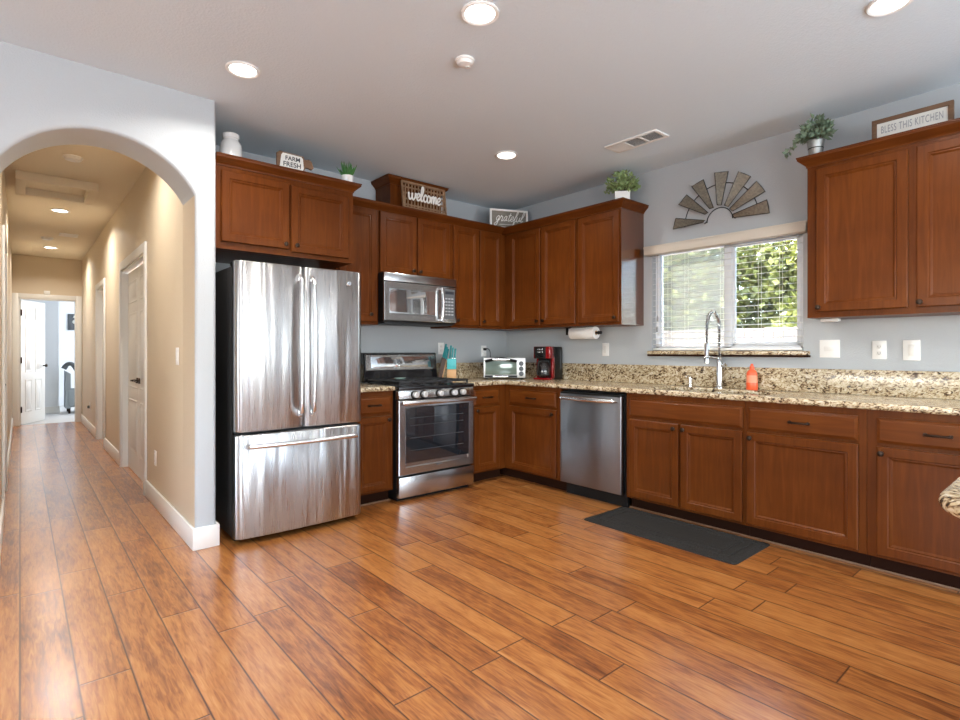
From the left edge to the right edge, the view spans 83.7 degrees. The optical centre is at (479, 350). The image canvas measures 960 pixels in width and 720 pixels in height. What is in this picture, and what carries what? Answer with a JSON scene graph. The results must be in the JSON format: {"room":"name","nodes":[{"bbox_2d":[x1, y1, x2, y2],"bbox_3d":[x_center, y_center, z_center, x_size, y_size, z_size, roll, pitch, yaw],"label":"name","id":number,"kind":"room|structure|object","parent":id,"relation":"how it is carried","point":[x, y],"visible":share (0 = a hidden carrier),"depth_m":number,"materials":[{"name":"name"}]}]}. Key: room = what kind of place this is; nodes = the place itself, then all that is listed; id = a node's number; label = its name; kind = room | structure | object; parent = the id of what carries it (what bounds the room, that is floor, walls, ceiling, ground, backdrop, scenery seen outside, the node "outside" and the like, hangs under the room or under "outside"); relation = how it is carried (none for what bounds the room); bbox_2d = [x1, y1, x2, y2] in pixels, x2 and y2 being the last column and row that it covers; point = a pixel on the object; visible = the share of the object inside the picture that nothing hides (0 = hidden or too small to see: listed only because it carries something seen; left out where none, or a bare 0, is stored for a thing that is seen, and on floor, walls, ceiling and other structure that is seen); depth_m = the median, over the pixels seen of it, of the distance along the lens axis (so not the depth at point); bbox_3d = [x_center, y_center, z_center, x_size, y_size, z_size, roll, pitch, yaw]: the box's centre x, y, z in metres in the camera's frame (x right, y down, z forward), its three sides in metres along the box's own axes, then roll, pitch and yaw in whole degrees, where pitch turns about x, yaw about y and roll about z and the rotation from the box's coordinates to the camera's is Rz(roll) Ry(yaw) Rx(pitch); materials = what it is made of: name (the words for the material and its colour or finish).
{"room":"kitchen","nodes":[
{"label":"kitchen","id":0,"kind":"room"},
{"bbox_2d":[0,170,11,508],"bbox_3d":[-5.064,-0.170,5.656,0.120,2.740,7.420,0,0,-41],"label":"wall","id":1,"kind":"structure","parent":0,"point":[4,219],"depth_m":5.68,"materials":[{"name":"beige paint"}]},
{"bbox_2d":[0,499,4,560],"bbox_3d":[-3.016,1.133,3.374,0.016,0.135,1.290,0,0,-41],"label":"baseboard","id":2,"kind":"structure","parent":1,"relation":"attached to","point":[2,510],"depth_m":3.41,"materials":[{"name":"white paint"}]},
{"bbox_2d":[2,225,6,498],"bbox_3d":[-3.810,0.145,4.209,0.138,2.110,1.010,0,0,-41],"label":"trim","id":3,"kind":"structure","parent":1,"relation":"attached to","point":[4,239],"depth_m":3.87,"materials":[{"name":"white paint"}]},
{"bbox_2d":[7,418,12,484],"bbox_3d":[-5.761,1.133,6.573,0.016,0.135,5.120,0,0,-41],"label":"baseboard","id":4,"kind":"structure","parent":1,"relation":"attached to","point":[11,428],"depth_m":5.92,"materials":[{"name":"white paint"}]},
{"bbox_2d":[20,299,58,406],"bbox_3d":[-8.937,-0.170,9.936,1.775,2.740,0.120,0,0,-41],"label":"wall","id":5,"kind":"structure","parent":0,"point":[51,307],"depth_m":10.40,"materials":[{"name":"white paint"}]},
{"bbox_2d":[45,406,59,412],"bbox_3d":[-8.886,1.140,9.888,1.790,0.120,0.020,0,0,-41],"label":"baseboard","id":6,"kind":"structure","parent":5,"relation":"attached to","point":[56,409],"depth_m":10.39,"materials":[{"name":"white paint"}]},
{"bbox_2d":[12,254,81,298],"bbox_3d":[-7.132,-0.170,8.849,1.140,2.740,0.120,0,0,-41],"label":"wall","id":7,"kind":"structure","parent":0,"point":[30,274],"depth_m":8.79,"materials":[{"name":"beige paint"}]},
{"bbox_2d":[20,300,47,424],"bbox_3d":[-7.478,0.181,8.990,0.108,2.022,0.715,0,0,-14],"label":"door","id":8,"kind":"structure","parent":7,"relation":"in","point":[32,314],"depth_m":8.97,"materials":[{"name":"white paint"}]},
{"bbox_2d":[12,293,81,426],"bbox_3d":[-7.126,0.138,8.842,0.890,2.125,0.138,0,0,-41],"label":"trim","id":9,"kind":"structure","parent":7,"relation":"attached to","point":[16,297],"depth_m":8.68,"materials":[{"name":"white paint"}]},
{"bbox_2d":[59,301,74,405],"bbox_3d":[-7.880,-0.170,10.566,4.400,2.740,3.700,0,0,-41],"label":"wall","id":10,"kind":"structure","parent":0,"point":[66,337],"depth_m":11.80,"materials":[{"name":"white paint"}]},
{"bbox_2d":[68,314,74,329],"bbox_3d":[-8.952,-0.640,11.923,0.340,0.360,0.056,0,0,-41],"label":"wall picture","id":11,"kind":"object","parent":10,"relation":"attached to","point":[71,317],"visible":0.32,"depth_m":11.86,"materials":[{"name":"grey"}]},
{"bbox_2d":[0,41,214,527],"bbox_3d":[-3.443,-0.170,1.954,4.520,2.740,0.310,0,0,-41],"label":"wall","id":12,"kind":"structure","parent":0,"point":[46,100],"depth_m":3.17,"materials":[{"name":"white paint"}]},
{"bbox_2d":[192,524,219,550],"bbox_3d":[-1.667,1.133,3.263,0.152,0.135,0.016,0,0,-41],"label":"baseboard","id":13,"kind":"structure","parent":12,"relation":"attached to","point":[208,536],"depth_m":3.25,"materials":[{"name":"white paint"}]},
{"bbox_2d":[82,167,182,515],"bbox_3d":[-4.290,-0.170,6.320,0.120,2.740,7.420,0,0,-41],"label":"wall","id":14,"kind":"structure","parent":0,"point":[151,212],"depth_m":4.30,"materials":[{"name":"beige paint"}]},
{"bbox_2d":[81,414,94,436],"bbox_3d":[-6.005,1.133,8.215,0.016,0.135,2.310,0,0,-41],"label":"baseboard","id":15,"kind":"structure","parent":14,"relation":"attached to","point":[86,423],"depth_m":8.08,"materials":[{"name":"white paint"}]},
{"bbox_2d":[95,278,105,447],"bbox_3d":[-4.889,0.150,7.005,0.138,2.100,0.980,0,0,-41],"label":"trim","id":16,"kind":"structure","parent":14,"relation":"attached to","point":[98,291],"depth_m":7.29,"materials":[{"name":"white paint"}]},
{"bbox_2d":[102,292,102,438],"bbox_3d":[-4.873,0.196,7.016,0.052,1.992,0.800,0,0,-41],"label":"door","id":17,"kind":"structure","parent":14,"relation":"in","point":[102,292],"depth_m":7.29,"materials":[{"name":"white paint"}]},
{"bbox_2d":[104,438,118,464],"bbox_3d":[-4.190,1.133,6.100,0.016,0.135,1.305,0,0,-41],"label":"baseboard","id":18,"kind":"structure","parent":14,"relation":"attached to","point":[112,451],"depth_m":6.05,"materials":[{"name":"white paint"}]},
{"bbox_2d":[119,241,146,495],"bbox_3d":[-3.219,0.145,5.058,0.138,2.110,1.530,0,0,-41],"label":"trim","id":19,"kind":"structure","parent":14,"relation":"attached to","point":[141,251],"depth_m":5.54,"materials":[{"name":"white paint"}]},
{"bbox_2d":[128,264,142,480],"bbox_3d":[-3.223,0.196,5.055,0.100,1.992,1.334,0,0,-41],"label":"door","id":20,"kind":"structure","parent":14,"relation":"in","point":[135,277],"depth_m":5.16,"materials":[{"name":"white paint"}]},
{"bbox_2d":[154,450,155,465],"bbox_3d":[-2.522,0.830,4.161,0.008,0.116,0.072,0,0,-41],"label":"power outlet","id":21,"kind":"object","parent":14,"relation":"attached to","point":[154,450],"visible":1,"depth_m":4.16,"materials":[{"name":"white plastic"}]},
{"bbox_2d":[145,480,193,549],"bbox_3d":[-2.243,1.133,3.830,0.016,0.135,1.595,0,0,-41],"label":"baseboard","id":22,"kind":"structure","parent":14,"relation":"attached to","point":[172,516],"depth_m":3.68,"materials":[{"name":"white paint"}]},
{"bbox_2d":[176,348,178,364],"bbox_3d":[-2.021,0.035,3.576,0.010,0.116,0.072,0,0,-41],"label":"light switch","id":23,"kind":"object","parent":14,"relation":"attached to","point":[177,349],"visible":1,"depth_m":3.56,"materials":[{"name":"white plastic"}]},
{"bbox_2d":[215,145,505,382],"bbox_3d":[-0.964,-0.170,4.978,3.180,2.740,0.150,0,0,-41],"label":"wall","id":24,"kind":"structure","parent":0,"point":[374,338],"depth_m":5.29,"materials":[{"name":"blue paint"}]},
{"bbox_2d":[215,152,361,268],"bbox_3d":[-1.496,-0.963,3.979,1.020,0.601,0.668,0,0,-41],"label":"upper cabinet","id":25,"kind":"object","parent":24,"relation":"attached to","point":[265,212],"visible":0.92,"depth_m":3.71,"materials":[{"name":"brown wood"}]},
{"bbox_2d":[219,132,241,156],"bbox_3d":[-1.672,-1.358,3.599,0.140,0.190,0.140,0,0,-41],"label":"jar","id":26,"kind":"object","parent":25,"relation":"on","point":[230,145],"visible":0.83,"depth_m":3.55,"materials":[{"name":"white ceramic"}]},
{"bbox_2d":[276,151,313,170],"bbox_3d":[-1.303,-1.325,3.782,0.258,0.125,0.023,0,0,-37],"label":"sign","id":27,"kind":"object","parent":25,"relation":"on","point":[285,159],"visible":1,"depth_m":3.76,"materials":[{"name":"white wood"}]},
{"bbox_2d":[337,161,356,181],"bbox_3d":[-1.009,-1.348,4.066,0.169,0.169,0.122,0,0,41],"label":"potted succulent","id":28,"kind":"object","parent":25,"relation":"on","point":[347,173],"visible":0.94,"depth_m":4.03,"materials":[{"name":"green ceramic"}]},
{"bbox_2d":[341,174,353,181],"bbox_3d":[-1.005,-1.294,4.066,0.092,0.062,0.092,0,0,-41],"label":"pot","id":29,"kind":"object","parent":28,"relation":"on","point":[348,177],"depth_m":4.03,"materials":[{"name":"white ceramic"}]},
{"bbox_2d":[332,205,377,325],"bbox_3d":[-1.097,-0.703,4.514,0.378,0.965,0.377,0,0,-41],"label":"upper cabinet","id":30,"kind":"object","parent":24,"relation":"attached to","point":[365,220],"visible":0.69,"depth_m":4.45,"materials":[{"name":"brown wood"}]},
{"bbox_2d":[378,211,450,278],"bbox_3d":[-0.659,-0.925,4.889,0.770,0.520,0.377,0,0,-41],"label":"upper cabinet","id":31,"kind":"object","parent":24,"relation":"attached to","point":[409,245],"visible":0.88,"depth_m":4.73,"materials":[{"name":"brown wood"}]},
{"bbox_2d":[378,272,455,326],"bbox_3d":[-0.625,-0.447,4.849,0.762,0.428,0.480,0,0,-41],"label":"microwave","id":32,"kind":"object","parent":31,"relation":"attached to","point":[403,299],"visible":0.96,"depth_m":4.67,"materials":[{"name":"silver metal"}]},
{"bbox_2d":[353,196,504,233],"bbox_3d":[-0.556,-1.218,4.976,1.800,0.066,0.378,0,0,-41],"label":"crown molding","id":33,"kind":"structure","parent":31,"relation":"attached to","point":[357,201],"depth_m":4.80,"materials":[{"name":"brown wood"}]},
{"bbox_2d":[371,173,448,212],"bbox_3d":[-0.642,-1.391,4.952,0.655,0.281,0.302,0,0,-41],"label":"wooden box","id":34,"kind":"object","parent":33,"relation":"on","point":[387,187],"visible":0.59,"depth_m":4.76,"materials":[{"name":"brown wood"}]},
{"bbox_2d":[401,180,446,214],"bbox_3d":[-0.507,-1.375,4.862,0.492,0.249,0.099,0,0,-41],"label":"sign","id":35,"kind":"object","parent":33,"relation":"on","point":[436,201],"visible":0.98,"depth_m":4.82,"materials":[{"name":"brown wood"}]},
{"bbox_2d":[438,343,443,353],"bbox_3d":[-0.388,-0.025,5.366,0.072,0.116,0.008,0,0,-41],"label":"power outlet","id":36,"kind":"object","parent":24,"relation":"attached to","point":[440,345],"visible":0.89,"depth_m":5.36,"materials":[{"name":"white plastic"}]},
{"bbox_2d":[436,362,483,377],"bbox_3d":[-0.109,0.200,5.596,1.032,0.159,0.020,0,0,-41],"label":"backsplash","id":37,"kind":"structure","parent":24,"relation":"attached to","point":[471,369],"depth_m":5.57,"materials":[{"name":"beige stone"}]},
{"bbox_2d":[430,225,504,329],"bbox_3d":[-0.101,-0.703,5.368,0.698,0.965,0.377,0,0,-41],"label":"upper cabinet","id":38,"kind":"object","parent":24,"relation":"attached to","point":[477,256],"visible":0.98,"depth_m":5.23,"materials":[{"name":"brown wood"}]},
{"bbox_2d":[481,346,485,355],"bbox_3d":[0.041,0.000,5.734,0.072,0.116,0.008,0,0,-41],"label":"power outlet","id":39,"kind":"object","parent":24,"relation":"attached to","point":[483,353],"visible":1,"depth_m":5.73,"materials":[{"name":"white plastic"}]},
{"bbox_2d":[0,406,959,719],"bbox_3d":[-3.473,1.250,4.432,8.000,0.100,18.750,0,0,-41],"label":"floor","id":40,"kind":"structure","parent":0,"point":[496,598],"depth_m":2.41,"materials":[{"name":"brown wood"}]},
{"bbox_2d":[61,362,74,413],"bbox_3d":[-7.834,0.702,10.590,0.719,0.995,0.624,0,0,-41],"label":"upholstered chair","id":41,"kind":"object","parent":40,"relation":"on","point":[69,393],"visible":0.4,"depth_m":10.27,"materials":[{"name":"grey fabric"}]},
{"bbox_2d":[215,260,360,540],"bbox_3d":[-1.391,0.309,3.814,0.851,1.751,0.889,0,0,-41],"label":"refrigerator","id":42,"kind":"object","parent":40,"relation":"on","point":[288,337],"visible":0.98,"depth_m":3.49,"materials":[{"name":"silver metal"}]},
{"bbox_2d":[357,391,392,503],"bbox_3d":[-1.017,0.758,4.378,0.358,0.884,0.685,0,0,-41],"label":"base cabinet","id":43,"kind":"object","parent":40,"relation":"on","point":[376,422],"visible":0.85,"depth_m":4.18,"materials":[{"name":"brown wood"}]},
{"bbox_2d":[361,383,394,391],"bbox_3d":[-1.026,0.297,4.386,0.369,0.036,0.663,0,0,-41],"label":"countertop","id":44,"kind":"structure","parent":43,"relation":"on","point":[364,387],"depth_m":4.20,"materials":[{"name":"beige stone"}]},
{"bbox_2d":[361,499,389,505],"bbox_3d":[-0.842,1.194,4.215,0.312,0.012,0.010,0,0,-41],"label":"trim","id":45,"kind":"structure","parent":40,"relation":"on","point":[385,499],"depth_m":4.23,"materials":[{"name":"brown wood"}]},
{"bbox_2d":[361,353,476,500],"bbox_3d":[-0.544,0.608,4.726,0.798,1.185,0.758,0,0,-41],"label":"range","id":46,"kind":"object","parent":40,"relation":"on","point":[433,415],"visible":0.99,"depth_m":4.49,"materials":[{"name":"silver metal"}]},
{"bbox_2d":[365,382,473,390],"bbox_3d":[-0.539,0.295,4.698,0.770,0.033,0.606,0,0,-41],"label":"cooktop","id":47,"kind":"object","parent":46,"relation":"in","point":[405,386],"depth_m":4.47,"materials":[{"name":"black metal"}]},
{"bbox_2d":[471,385,504,481],"bbox_3d":[-0.116,0.758,5.151,0.442,0.884,0.685,0,0,-41],"label":"base cabinet","id":48,"kind":"object","parent":40,"relation":"on","point":[489,406],"visible":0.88,"depth_m":4.94,"materials":[{"name":"brown wood"}]},
{"bbox_2d":[500,384,566,490],"bbox_3d":[0.473,0.758,5.230,0.665,0.884,1.317,0,0,-41],"label":"base cabinet","id":49,"kind":"object","parent":40,"relation":"on","point":[532,413],"visible":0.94,"depth_m":4.80,"materials":[{"name":"brown wood"}]},
{"bbox_2d":[452,377,959,415],"bbox_3d":[1.223,0.297,4.059,1.053,0.036,4.088,0,0,-41],"label":"countertop","id":50,"kind":"structure","parent":49,"relation":"on","point":[856,401],"depth_m":3.47,"materials":[{"name":"beige stone"}]},
{"bbox_2d":[439,358,455,377],"bbox_3d":[-0.315,0.170,5.175,0.174,0.218,0.130,0,0,0],"label":"knife block","id":51,"kind":"object","parent":50,"relation":"on","point":[451,363],"visible":0.77,"depth_m":5.11,"materials":[{"name":"brown wood"}]},
{"bbox_2d":[483,348,524,378],"bbox_3d":[0.240,0.123,5.473,0.411,0.311,0.529,0,0,0],"label":"toaster oven","id":52,"kind":"object","parent":50,"relation":"on","point":[498,367],"visible":0.99,"depth_m":5.26,"materials":[{"name":"white metal"}]},
{"bbox_2d":[485,375,516,377],"bbox_3d":[0.206,0.250,5.271,0.320,0.022,0.006,0,0,0],"label":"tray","id":53,"kind":"object","parent":52,"relation":"on","point":[486,376],"depth_m":5.27,"materials":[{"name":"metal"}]},
{"bbox_2d":[534,346,561,379],"bbox_3d":[0.645,0.117,5.218,0.188,0.323,0.323,0,0,37],"label":"coffee maker","id":54,"kind":"object","parent":50,"relation":"on","point":[548,358],"visible":1,"depth_m":5.15,"materials":[{"name":"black plastic"}]},
{"bbox_2d":[685,375,691,385],"bbox_3d":[1.642,0.233,4.222,0.086,0.092,0.035,0,0,-41],"label":"soap dispenser","id":55,"kind":"object","parent":50,"relation":"on","point":[686,376],"visible":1,"depth_m":4.23,"materials":[{"name":"silver metal"}]},
{"bbox_2d":[704,310,727,387],"bbox_3d":[1.764,-0.015,3.993,0.181,0.588,0.122,0,0,-25],"label":"faucet","id":56,"kind":"object","parent":50,"relation":"on","point":[719,365],"visible":1,"depth_m":4.03,"materials":[{"name":"silver metal"}]},
{"bbox_2d":[746,364,757,389],"bbox_3d":[1.958,0.185,3.861,0.078,0.188,0.053,0,0,32],"label":"dish soap bottle","id":57,"kind":"object","parent":50,"relation":"on","point":[751,375],"visible":1,"depth_m":3.84,"materials":[{"name":"orange plastic"}]},
{"bbox_2d":[559,389,628,506],"bbox_3d":[1.075,0.764,4.455,0.696,0.872,0.618,0,0,-41],"label":"dishwasher","id":58,"kind":"object","parent":40,"relation":"on","point":[593,424],"visible":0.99,"depth_m":4.24,"materials":[{"name":"silver metal"}]},
{"bbox_2d":[584,507,769,564],"bbox_3d":[1.267,1.192,3.568,0.500,0.016,1.075,0,0,-41],"label":"floor mat","id":59,"kind":"object","parent":40,"relation":"on","point":[721,546],"visible":1,"depth_m":3.45,"materials":[{"name":"grey rubber"}]},
{"bbox_2d":[627,393,749,535],"bbox_3d":[1.608,0.758,3.914,0.656,0.884,0.874,0,0,-41],"label":"base cabinet","id":60,"kind":"object","parent":40,"relation":"on","point":[686,455],"visible":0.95,"depth_m":3.67,"materials":[{"name":"brown wood"}]},
{"bbox_2d":[629,505,959,590],"bbox_3d":[1.644,1.194,3.552,0.010,0.012,2.750,0,0,-41],"label":"trim","id":61,"kind":"structure","parent":40,"relation":"on","point":[803,550],"depth_m":3.18,"materials":[{"name":"brown wood"}]},
{"bbox_2d":[745,401,870,565],"bbox_3d":[2.100,0.758,3.334,0.665,0.884,0.642,0,0,-41],"label":"base cabinet","id":62,"kind":"object","parent":40,"relation":"on","point":[806,465],"visible":0.89,"depth_m":3.12,"materials":[{"name":"brown wood"}]},
{"bbox_2d":[867,409,959,588],"bbox_3d":[2.504,0.758,2.863,0.665,0.884,0.595,0,0,-41],"label":"base cabinet","id":63,"kind":"object","parent":40,"relation":"on","point":[912,458],"visible":0.98,"depth_m":2.75,"materials":[{"name":"brown wood"}]},
{"bbox_2d":[0,0,959,259],"bbox_3d":[-2.308,-1.615,3.073,8.000,0.150,15.170,0,0,-41],"label":"ceiling","id":64,"kind":"structure","parent":0,"point":[378,87],"depth_m":3.01,"materials":[{"name":"paint"}]},
{"bbox_2d":[40,236,53,240],"bbox_3d":[-5.876,-1.522,7.278,0.140,0.036,0.140,0,0,-41],"label":"smoke detector","id":65,"kind":"object","parent":64,"relation":"attached to","point":[42,237],"visible":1,"depth_m":7.24,"materials":[{"name":"white plastic"}]},
{"bbox_2d":[43,246,57,248],"bbox_3d":[-6.381,-1.535,7.965,0.176,0.010,0.176,0,0,-41],"label":"recessed light","id":66,"kind":"object","parent":64,"relation":"in","point":[48,247],"visible":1,"depth_m":7.95,"materials":[{"name":"white plastic"}]},
{"bbox_2d":[15,170,98,204],"bbox_3d":[-3.928,-1.502,4.977,0.580,0.075,0.630,0,0,-41],"label":"attic hatch","id":67,"kind":"object","parent":64,"relation":"attached to","point":[30,184],"visible":1,"depth_m":4.93,"materials":[{"name":"paint"}]},
{"bbox_2d":[50,208,69,212],"bbox_3d":[-4.598,-1.535,5.872,0.176,0.010,0.176,0,0,-41],"label":"recessed light","id":68,"kind":"object","parent":64,"relation":"in","point":[58,210],"visible":1,"depth_m":5.86,"materials":[{"name":"white plastic"}]},
{"bbox_2d":[59,233,78,237],"bbox_3d":[-5.456,-1.532,7.112,0.200,0.016,0.200,0,0,-41],"label":"ceiling vent","id":69,"kind":"object","parent":64,"relation":"in","point":[60,234],"visible":1,"depth_m":7.08,"materials":[{"name":"white plastic"}]},
{"bbox_2d":[63,154,82,162],"bbox_3d":[-3.228,-1.522,4.253,0.130,0.036,0.130,0,0,-41],"label":"smoke detector","id":70,"kind":"object","parent":64,"relation":"attached to","point":[69,157],"visible":1,"depth_m":4.22,"materials":[{"name":"white plastic"}]},
{"bbox_2d":[225,61,259,78],"bbox_3d":[-1.296,-1.535,2.933,0.176,0.010,0.176,0,0,-41],"label":"recessed light","id":71,"kind":"object","parent":64,"relation":"in","point":[241,69],"visible":1,"depth_m":2.92,"materials":[{"name":"white plastic"}]},
{"bbox_2d":[455,55,473,68],"bbox_3d":[-0.080,-1.522,2.837,0.100,0.036,0.100,0,0,-41],"label":"smoke detector","id":72,"kind":"object","parent":64,"relation":"attached to","point":[463,61],"visible":1,"depth_m":2.81,"materials":[{"name":"white plastic"}]},
{"bbox_2d":[461,0,498,25],"bbox_3d":[0.000,-1.535,2.443,0.176,0.010,0.176,0,0,-41],"label":"recessed light","id":73,"kind":"object","parent":64,"relation":"in","point":[480,12],"visible":1,"depth_m":2.44,"materials":[{"name":"white plastic"}]},
{"bbox_2d":[495,151,517,159],"bbox_3d":[0.208,-1.535,4.211,0.176,0.010,0.176,0,0,-41],"label":"recessed light","id":74,"kind":"object","parent":64,"relation":"in","point":[502,154],"visible":1,"depth_m":4.21,"materials":[{"name":"white plastic"}]},
{"bbox_2d":[604,129,668,152],"bbox_3d":[1.145,-1.535,3.933,0.180,0.010,0.430,0,0,-41],"label":"ceiling vent","id":75,"kind":"object","parent":64,"relation":"in","point":[653,135],"visible":1,"depth_m":3.92,"materials":[{"name":"white plastic"}]},
{"bbox_2d":[865,0,912,16],"bbox_3d":[1.812,-1.535,2.372,0.176,0.010,0.176,0,0,-41],"label":"recessed light","id":76,"kind":"object","parent":64,"relation":"in","point":[875,8],"visible":1,"depth_m":2.39,"materials":[{"name":"white plastic"}]},
{"bbox_2d":[506,83,959,371],"bbox_3d":[2.882,-0.170,3.053,0.150,2.740,8.080,0,0,-41],"label":"wall","id":77,"kind":"structure","parent":0,"point":[783,180],"depth_m":3.92,"materials":[{"name":"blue paint"}]},
{"bbox_2d":[486,218,582,330],"bbox_3d":[0.564,-0.703,5.347,0.377,0.965,1.269,0,0,-41],"label":"upper cabinet","id":78,"kind":"object","parent":77,"relation":"attached to","point":[541,263],"visible":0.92,"depth_m":5.07,"materials":[{"name":"brown wood"}]},
{"bbox_2d":[502,197,648,234],"bbox_3d":[0.728,-1.218,5.154,0.378,0.066,1.775,0,0,-41],"label":"crown molding","id":79,"kind":"structure","parent":78,"relation":"attached to","point":[622,202],"depth_m":4.72,"materials":[{"name":"brown wood"}]},
{"bbox_2d":[490,208,527,226],"bbox_3d":[0.296,-1.349,5.493,0.410,0.195,0.023,0,0,-17],"label":"sign","id":80,"kind":"object","parent":79,"relation":"on","point":[498,217],"visible":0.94,"depth_m":5.48,"materials":[{"name":"grey wood"}]},
{"bbox_2d":[604,169,640,198],"bbox_3d":[1.193,-1.389,4.496,0.303,0.276,0.285,0,0,-21],"label":"potted plant","id":81,"kind":"object","parent":79,"relation":"on","point":[622,188],"visible":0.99,"depth_m":4.45,"materials":[{"name":"green plant"}]},
{"bbox_2d":[566,327,601,334],"bbox_3d":[0.948,-0.183,4.907,0.060,0.073,0.400,0,0,-41],"label":"paper towel holder","id":82,"kind":"object","parent":78,"relation":"attached to","point":[598,332],"visible":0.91,"depth_m":4.89,"materials":[{"name":"black plastic"}]},
{"bbox_2d":[568,326,599,338],"bbox_3d":[0.950,-0.164,4.905,0.112,0.112,0.280,0,0,-41],"label":"paper towel roll","id":83,"kind":"object","parent":82,"relation":"hanging from","point":[574,332],"visible":0.98,"depth_m":4.85,"materials":[{"name":"white paper"}]},
{"bbox_2d":[602,343,608,355],"bbox_3d":[1.156,-0.014,4.941,0.010,0.118,0.072,0,0,-41],"label":"light switch","id":84,"kind":"object","parent":77,"relation":"attached to","point":[605,346],"visible":1,"depth_m":4.93,"materials":[{"name":"white plastic"}]},
{"bbox_2d":[578,208,643,326],"bbox_3d":[1.126,-0.703,4.691,0.377,0.965,0.454,0,0,-41],"label":"upper cabinet","id":85,"kind":"object","parent":77,"relation":"attached to","point":[611,242],"visible":1,"depth_m":4.56,"materials":[{"name":"brown wood"}]},
{"bbox_2d":[673,171,769,228],"bbox_3d":[1.833,-1.181,4.123,0.044,0.384,0.736,0,0,-41],"label":"decor","id":86,"kind":"object","parent":77,"relation":"attached to","point":[741,179],"visible":1,"depth_m":4.08,"materials":[{"name":"brown wood"}]},
{"bbox_2d":[647,234,810,356],"bbox_3d":[1.882,-0.411,4.151,0.162,0.908,1.230,0,0,-41],"label":"window","id":87,"kind":"structure","parent":77,"relation":"in","point":[730,304],"depth_m":4.12,"materials":[{"name":"white plastic"}]},
{"bbox_2d":[643,220,806,349],"bbox_3d":[1.842,-0.445,4.130,0.126,0.878,1.250,0,0,-41],"label":"window blind","id":88,"kind":"object","parent":87,"relation":"attached to","point":[800,227],"visible":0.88,"depth_m":4.03,"materials":[{"name":"beige plastic"}]},
{"bbox_2d":[525,362,959,399],"bbox_3d":[1.615,0.200,4.395,0.020,0.159,4.088,0,0,-41],"label":"backsplash","id":89,"kind":"structure","parent":77,"relation":"attached to","point":[918,384],"depth_m":3.73,"materials":[{"name":"beige stone"}]},
{"bbox_2d":[820,340,839,357],"bbox_3d":[2.329,-0.015,3.573,0.010,0.118,0.118,0,0,-41],"label":"light switch","id":90,"kind":"object","parent":77,"relation":"attached to","point":[828,348],"visible":1,"depth_m":3.57,"materials":[{"name":"white plastic"}]},
{"bbox_2d":[796,118,959,319],"bbox_3d":[2.513,-0.713,3.074,0.378,1.011,1.152,0,0,-41],"label":"upper cabinet","id":91,"kind":"object","parent":77,"relation":"attached to","point":[883,213],"visible":0.99,"depth_m":3.07,"materials":[{"name":"brown wood"}]},
{"bbox_2d":[782,113,837,157],"bbox_3d":[2.091,-1.359,3.391,0.254,0.282,0.259,0,0,-2],"label":"potted plant","id":92,"kind":"object","parent":91,"relation":"on","point":[814,138],"visible":0.98,"depth_m":3.34,"materials":[{"name":"plant"}]},
{"bbox_2d":[820,318,840,321],"bbox_3d":[2.256,-0.198,3.451,0.060,0.018,0.100,0,0,-41],"label":"light","id":93,"kind":"object","parent":91,"relation":"attached to","point":[834,319],"visible":0.99,"depth_m":3.44,"materials":[{"name":"white plastic"}]},
{"bbox_2d":[872,99,953,138],"bbox_3d":[2.462,-1.293,3.061,0.024,0.150,0.370,0,0,-41],"label":"kitchen sign","id":94,"kind":"object","parent":91,"relation":"on","point":[944,111],"visible":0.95,"depth_m":3.05,"materials":[{"name":"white wood"}]},
{"bbox_2d":[872,341,886,358],"bbox_3d":[2.507,-0.007,3.367,0.008,0.116,0.074,0,0,-41],"label":"power outlet","id":95,"kind":"object","parent":77,"relation":"attached to","point":[879,348],"visible":1,"depth_m":3.36,"materials":[{"name":"white plastic"}]},
{"bbox_2d":[903,340,920,360],"bbox_3d":[2.611,-0.005,3.245,0.010,0.125,0.085,0,0,-41],"label":"light switch","id":96,"kind":"object","parent":77,"relation":"attached to","point":[911,348],"visible":1,"depth_m":3.24,"materials":[{"name":"white plastic"}]},
{"bbox_2d":[938,477,959,517],"bbox_3d":[1.737,0.740,1.034,1.350,0.920,1.135,0,0,-41],"label":"countertop","id":97,"kind":"structure","parent":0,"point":[949,499],"depth_m":1.05,"materials":[{"name":"beige stone"}]},
{"label":"outside","id":98,"kind":"structure","parent":0,"visible":0},
{"bbox_3d":[7.464,1.325,12.992,19.750,0.150,34.000,0,0,-41],"label":"terrain","id":99,"kind":"structure","parent":98,"visible":0},
{"bbox_2d":[663,250,744,330],"bbox_3d":[3.551,-1.173,11.767,2.992,4.863,4.291,0,0,-31],"label":"tree","id":100,"kind":"object","parent":99,"relation":"on","point":[682,309],"visible":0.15,"depth_m":10.61,"materials":[{"name":"green plant"}]},
{"bbox_2d":[663,326,796,345],"bbox_3d":[3.604,0.446,9.053,0.160,1.608,15.048,0,0,-41],"label":"fence","id":101,"kind":"object","parent":99,"relation":"on","point":[754,335],"visible":0.08,"depth_m":8.60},
{"bbox_2d":[664,240,796,329],"bbox_3d":[6.197,-1.222,10.609,3.039,4.958,5.042,0,0,-45],"label":"tree","id":102,"kind":"object","parent":99,"relation":"on","point":[771,296],"visible":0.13,"depth_m":10.44,"materials":[{"name":"green plant"}]},
{"bbox_2d":[770,239,796,326],"bbox_3d":[6.791,-0.972,8.103,4.243,4.461,3.153,0,0,44],"label":"tree","id":103,"kind":"object","parent":99,"relation":"on","point":[792,320],"visible":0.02,"depth_m":8.80,"materials":[{"name":"green plant"}]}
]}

